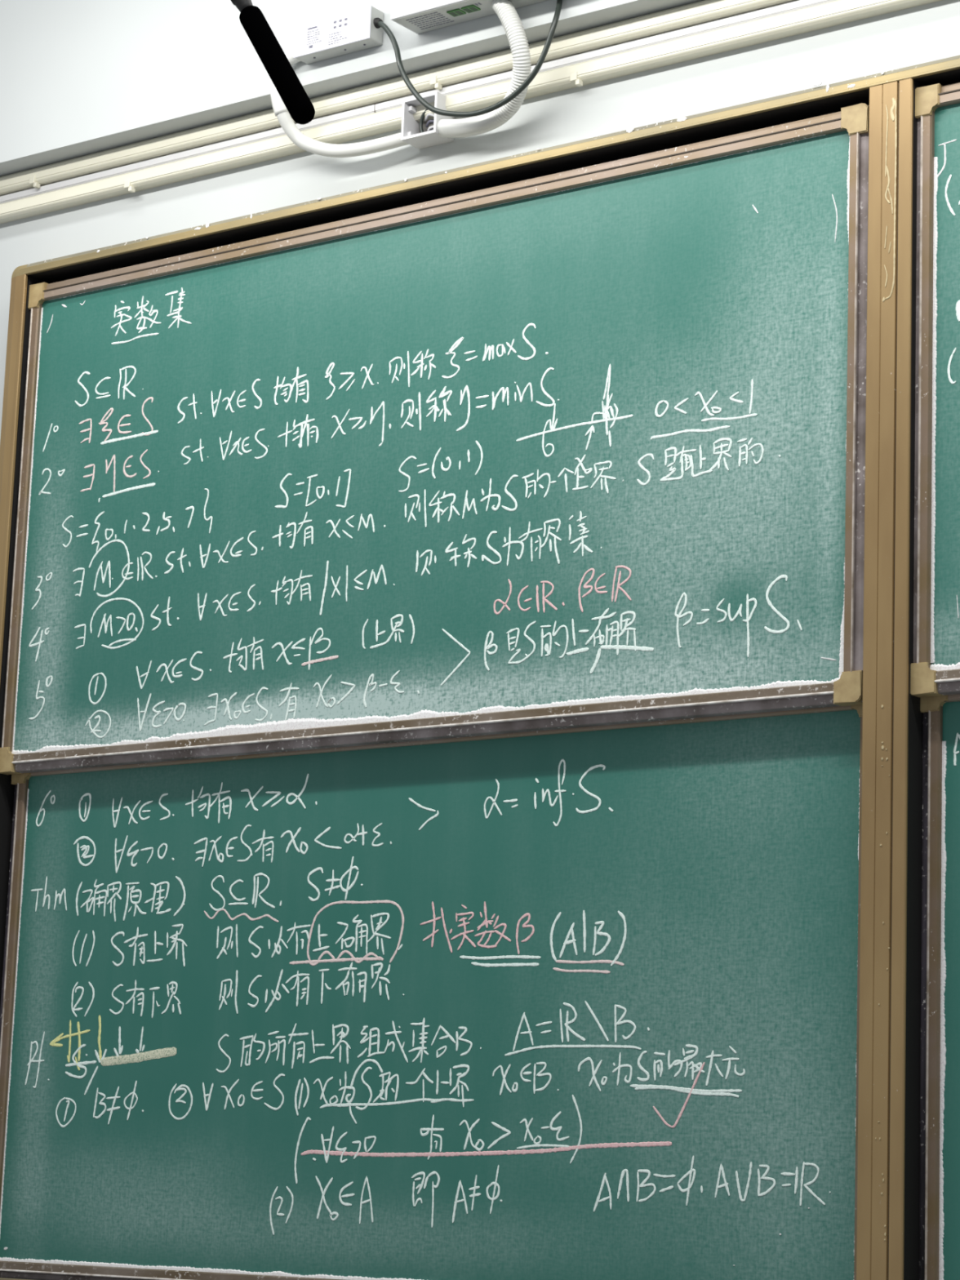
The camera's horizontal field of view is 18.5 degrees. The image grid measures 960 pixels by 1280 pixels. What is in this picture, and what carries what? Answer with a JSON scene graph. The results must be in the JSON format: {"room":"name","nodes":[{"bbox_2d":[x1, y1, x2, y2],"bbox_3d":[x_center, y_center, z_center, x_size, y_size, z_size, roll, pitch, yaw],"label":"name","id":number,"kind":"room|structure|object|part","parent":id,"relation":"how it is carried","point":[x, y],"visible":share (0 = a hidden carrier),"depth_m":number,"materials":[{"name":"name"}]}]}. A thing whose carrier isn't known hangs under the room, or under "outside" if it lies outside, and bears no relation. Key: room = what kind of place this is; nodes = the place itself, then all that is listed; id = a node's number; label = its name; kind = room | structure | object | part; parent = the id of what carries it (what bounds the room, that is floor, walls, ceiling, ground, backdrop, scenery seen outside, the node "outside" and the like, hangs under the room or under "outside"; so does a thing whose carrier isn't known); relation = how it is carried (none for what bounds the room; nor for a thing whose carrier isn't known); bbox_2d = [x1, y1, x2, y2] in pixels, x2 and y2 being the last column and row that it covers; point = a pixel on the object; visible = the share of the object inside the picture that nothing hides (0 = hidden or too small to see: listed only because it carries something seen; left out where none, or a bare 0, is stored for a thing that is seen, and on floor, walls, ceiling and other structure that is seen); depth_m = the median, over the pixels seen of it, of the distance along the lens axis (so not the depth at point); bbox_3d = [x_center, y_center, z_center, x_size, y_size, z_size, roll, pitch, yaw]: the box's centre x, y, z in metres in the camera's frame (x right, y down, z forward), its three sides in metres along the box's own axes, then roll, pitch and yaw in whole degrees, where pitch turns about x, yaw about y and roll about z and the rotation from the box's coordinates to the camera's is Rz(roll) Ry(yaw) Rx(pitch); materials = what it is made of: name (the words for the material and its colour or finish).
{"room":"classroom","nodes":[
{"label":"classroom","id":0,"kind":"room"},
{"bbox_2d":[231,0,315,124],"bbox_3d":[-0.321,-1.506,4.580,0.247,1.530,0.037,-6,-14,36],"label":"microphone","id":1,"kind":"object","parent":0,"point":[277,64],"visible":1,"depth_m":4.41,"materials":[{"name":"black plastic"}]},
{"bbox_2d":[0,0,703,177],"bbox_3d":[0.538,-1.636,5.518,6.800,0.858,0.090,-6,-14,36],"label":"wall","id":2,"kind":"structure","parent":0,"point":[78,78],"depth_m":6.29,"materials":[{"name":"white paint"}]},
{"bbox_2d":[293,4,383,64],"bbox_3d":[-0.291,-1.221,5.968,0.237,0.074,0.046,-6,-14,36],"label":"control box","id":3,"kind":"object","parent":2,"relation":"attached to","point":[356,29],"visible":1,"depth_m":5.94,"materials":[{"name":"metal"}]},
{"bbox_2d":[306,17,347,48],"bbox_3d":[-0.308,-1.220,5.952,0.104,0.048,0.001,-6,-14,36],"label":"print","id":4,"kind":"object","parent":3,"relation":"attached to","point":[322,33],"depth_m":5.95,"materials":[{"name":"grey"}]},
{"bbox_2d":[377,0,562,117],"bbox_3d":[-0.028,-1.135,5.754,0.444,0.244,0.033,-6,-13,35],"label":"cable","id":5,"kind":"object","parent":3,"relation":"attached to","point":[559,2],"visible":1,"depth_m":5.72,"materials":[{"name":"grey plastic"}]},
{"bbox_2d":[270,49,408,157],"bbox_3d":[-0.275,-1.093,5.987,0.321,0.239,0.069,-3,-12,25],"label":"conduit","id":6,"kind":"object","parent":2,"relation":"attached to","point":[295,135],"visible":0.87,"depth_m":6.00,"materials":[{"name":"white plastic"}]},
{"bbox_2d":[391,0,546,34],"bbox_3d":[0.030,-1.292,5.713,0.444,0.136,0.088,-6,-14,36],"label":"control box","id":7,"kind":"object","parent":2,"relation":"attached to","point":[419,16],"visible":1,"depth_m":5.76,"materials":[{"name":"white plastic"}]},
{"bbox_2d":[405,2,481,29],"bbox_3d":[-0.061,-1.218,5.765,0.176,0.001,0.054,-6,-14,36],"label":"print","id":8,"kind":"object","parent":7,"relation":"on","point":[419,15],"depth_m":5.76,"materials":[{"name":"grey"}]},
{"bbox_2d":[446,8,466,17],"bbox_3d":[-0.046,-1.220,5.747,0.030,0.003,0.025,-6,-14,36],"label":"socket","id":9,"kind":"object","parent":7,"relation":"attached to","point":[451,12],"depth_m":5.74,"materials":[{"name":"green plastic"}]},
{"bbox_2d":[461,4,480,13],"bbox_3d":[-0.018,-1.223,5.727,0.030,0.003,0.025,-6,-14,36],"label":"socket","id":10,"kind":"object","parent":7,"relation":"attached to","point":[464,8],"depth_m":5.72,"materials":[{"name":"green plastic"}]},
{"bbox_2d":[436,0,531,137],"bbox_3d":[0.016,-1.110,5.761,0.089,0.234,0.267,8,-13,-29],"label":"corrugated hose","id":11,"kind":"object","parent":7,"relation":"attached to","point":[505,11],"visible":0.99,"depth_m":5.68,"materials":[{"name":"white plastic"}]},
{"bbox_2d":[0,0,959,441],"bbox_3d":[0.527,0.068,5.258,6.800,4.300,0.100,-6,-14,36],"label":"wall","id":12,"kind":"structure","parent":0,"point":[929,32],"depth_m":5.76,"materials":[{"name":"white paint"}]},
{"bbox_2d":[0,0,795,195],"bbox_3d":[0.533,-1.185,5.447,6.800,0.048,0.030,-6,-14,36],"label":"pipe","id":13,"kind":"object","parent":12,"relation":"attached to","point":[705,11],"visible":1,"depth_m":5.95,"materials":[{"name":"beige plastic"}]},
{"bbox_2d":[0,0,836,204],"bbox_3d":[0.537,-1.157,5.449,6.800,0.024,0.014,-6,-14,36],"label":"pipe","id":14,"kind":"object","parent":12,"relation":"attached to","point":[797,4],"visible":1,"depth_m":5.90,"materials":[{"name":"white plastic"}]},
{"bbox_2d":[400,91,454,149],"bbox_3d":[-0.103,-1.033,5.877,0.087,0.084,0.060,-6,-14,36],"label":"junction box","id":15,"kind":"object","parent":12,"relation":"attached to","point":[423,134],"visible":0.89,"depth_m":5.88,"materials":[{"name":"white plastic"}]},
{"bbox_2d":[0,704,862,1279],"bbox_3d":[-0.165,0.694,5.551,2.076,1.076,0.033,-6,-14,36],"label":"chalkboard","id":16,"kind":"object","parent":12,"relation":"attached to","point":[579,1003],"visible":0.99,"depth_m":5.48,"materials":[{"name":"green stone"}]},
{"bbox_3d":[-0.183,1.203,5.453,2.074,0.037,0.032,-6,-14,36],"label":"frame rail","id":17,"kind":"part","parent":16,"relation":"part of","materials":[{"name":"metal"}]},
{"bbox_3d":[-0.146,0.186,5.650,2.074,0.037,0.032,-6,-14,36],"label":"frame rail","id":18,"kind":"part","parent":16,"relation":"part of","materials":[{"name":"metal"}]},
{"bbox_2d":[0,102,869,774],"bbox_3d":[-0.162,-0.331,5.730,2.080,1.072,0.033,-6,-14,36],"label":"chalkboard","id":19,"kind":"object","parent":12,"relation":"attached to","point":[584,446],"visible":1,"depth_m":5.63,"materials":[{"name":"green stone"}]},
{"bbox_3d":[-0.180,0.176,5.633,2.078,0.037,0.032,-6,-14,36],"label":"frame rail","id":20,"kind":"part","parent":19,"relation":"part of","materials":[{"name":"metal"}]},
{"bbox_3d":[-0.143,-0.838,5.829,2.078,0.037,0.032,-6,-14,36],"label":"frame rail","id":21,"kind":"part","parent":19,"relation":"part of","materials":[{"name":"metal"}]},
{"bbox_2d":[0,0,941,224],"bbox_3d":[0.530,-1.121,5.434,6.800,0.046,0.034,-6,-14,36],"label":"pipe","id":22,"kind":"object","parent":12,"relation":"attached to","point":[833,13],"visible":1,"depth_m":5.80,"materials":[{"name":"beige plastic"}]},
{"bbox_2d":[0,54,959,1279],"bbox_3d":[0.713,0.088,4.991,4.361,2.211,0.092,-6,-14,36],"label":"frame","id":23,"kind":"object","parent":12,"relation":"attached to","point":[889,1073],"visible":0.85,"depth_m":5.06,"materials":[{"name":"brown metal"}]},
{"bbox_3d":[0.674,1.146,4.787,4.261,0.054,0.092,-6,-14,36],"label":"frame rail","id":24,"kind":"part","parent":23,"relation":"part of","materials":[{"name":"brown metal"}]},
{"bbox_3d":[-0.980,-0.797,6.469,0.050,0.025,0.092,-6,-14,36],"label":"frame corner","id":25,"kind":"part","parent":23,"relation":"part of","materials":[{"name":"brown metal"}]},
{"bbox_3d":[0.751,-0.980,5.198,4.261,0.025,0.092,-6,-14,36],"label":"frame rail","id":26,"kind":"part","parent":23,"relation":"part of","materials":[{"name":"brown metal"}]},
{"bbox_3d":[0.705,0.075,4.998,0.085,2.130,0.085,-6,-14,36],"label":"post","id":27,"kind":"part","parent":23,"relation":"part of","materials":[{"name":"brown metal"}]},
{"bbox_2d":[910,82,959,697],"bbox_3d":[1.586,-0.521,4.448,2.099,1.074,0.033,-6,-14,36],"label":"chalkboard","id":28,"kind":"object","parent":12,"relation":"attached to","point":[935,670],"visible":1,"depth_m":5.03,"materials":[{"name":"green stone"}]},
{"bbox_3d":[1.568,-0.013,4.350,2.097,0.037,0.032,-6,-14,36],"label":"frame rail","id":29,"kind":"part","parent":28,"relation":"part of","materials":[{"name":"metal"}]},
{"bbox_3d":[1.605,-1.029,4.546,2.097,0.037,0.032,-6,-14,36],"label":"frame rail","id":30,"kind":"part","parent":28,"relation":"part of","materials":[{"name":"metal"}]},
{"bbox_2d":[919,693,959,1279],"bbox_3d":[1.571,0.510,4.276,2.095,1.076,0.033,-6,-14,36],"label":"chalkboard","id":31,"kind":"object","parent":12,"relation":"attached to","point":[940,1083],"visible":0.99,"depth_m":4.87,"materials":[{"name":"green stone"}]},
{"bbox_3d":[1.590,0.002,4.374,2.093,0.037,0.032,-6,-14,36],"label":"frame rail","id":32,"kind":"part","parent":31,"relation":"part of","materials":[{"name":"metal"}]}
]}

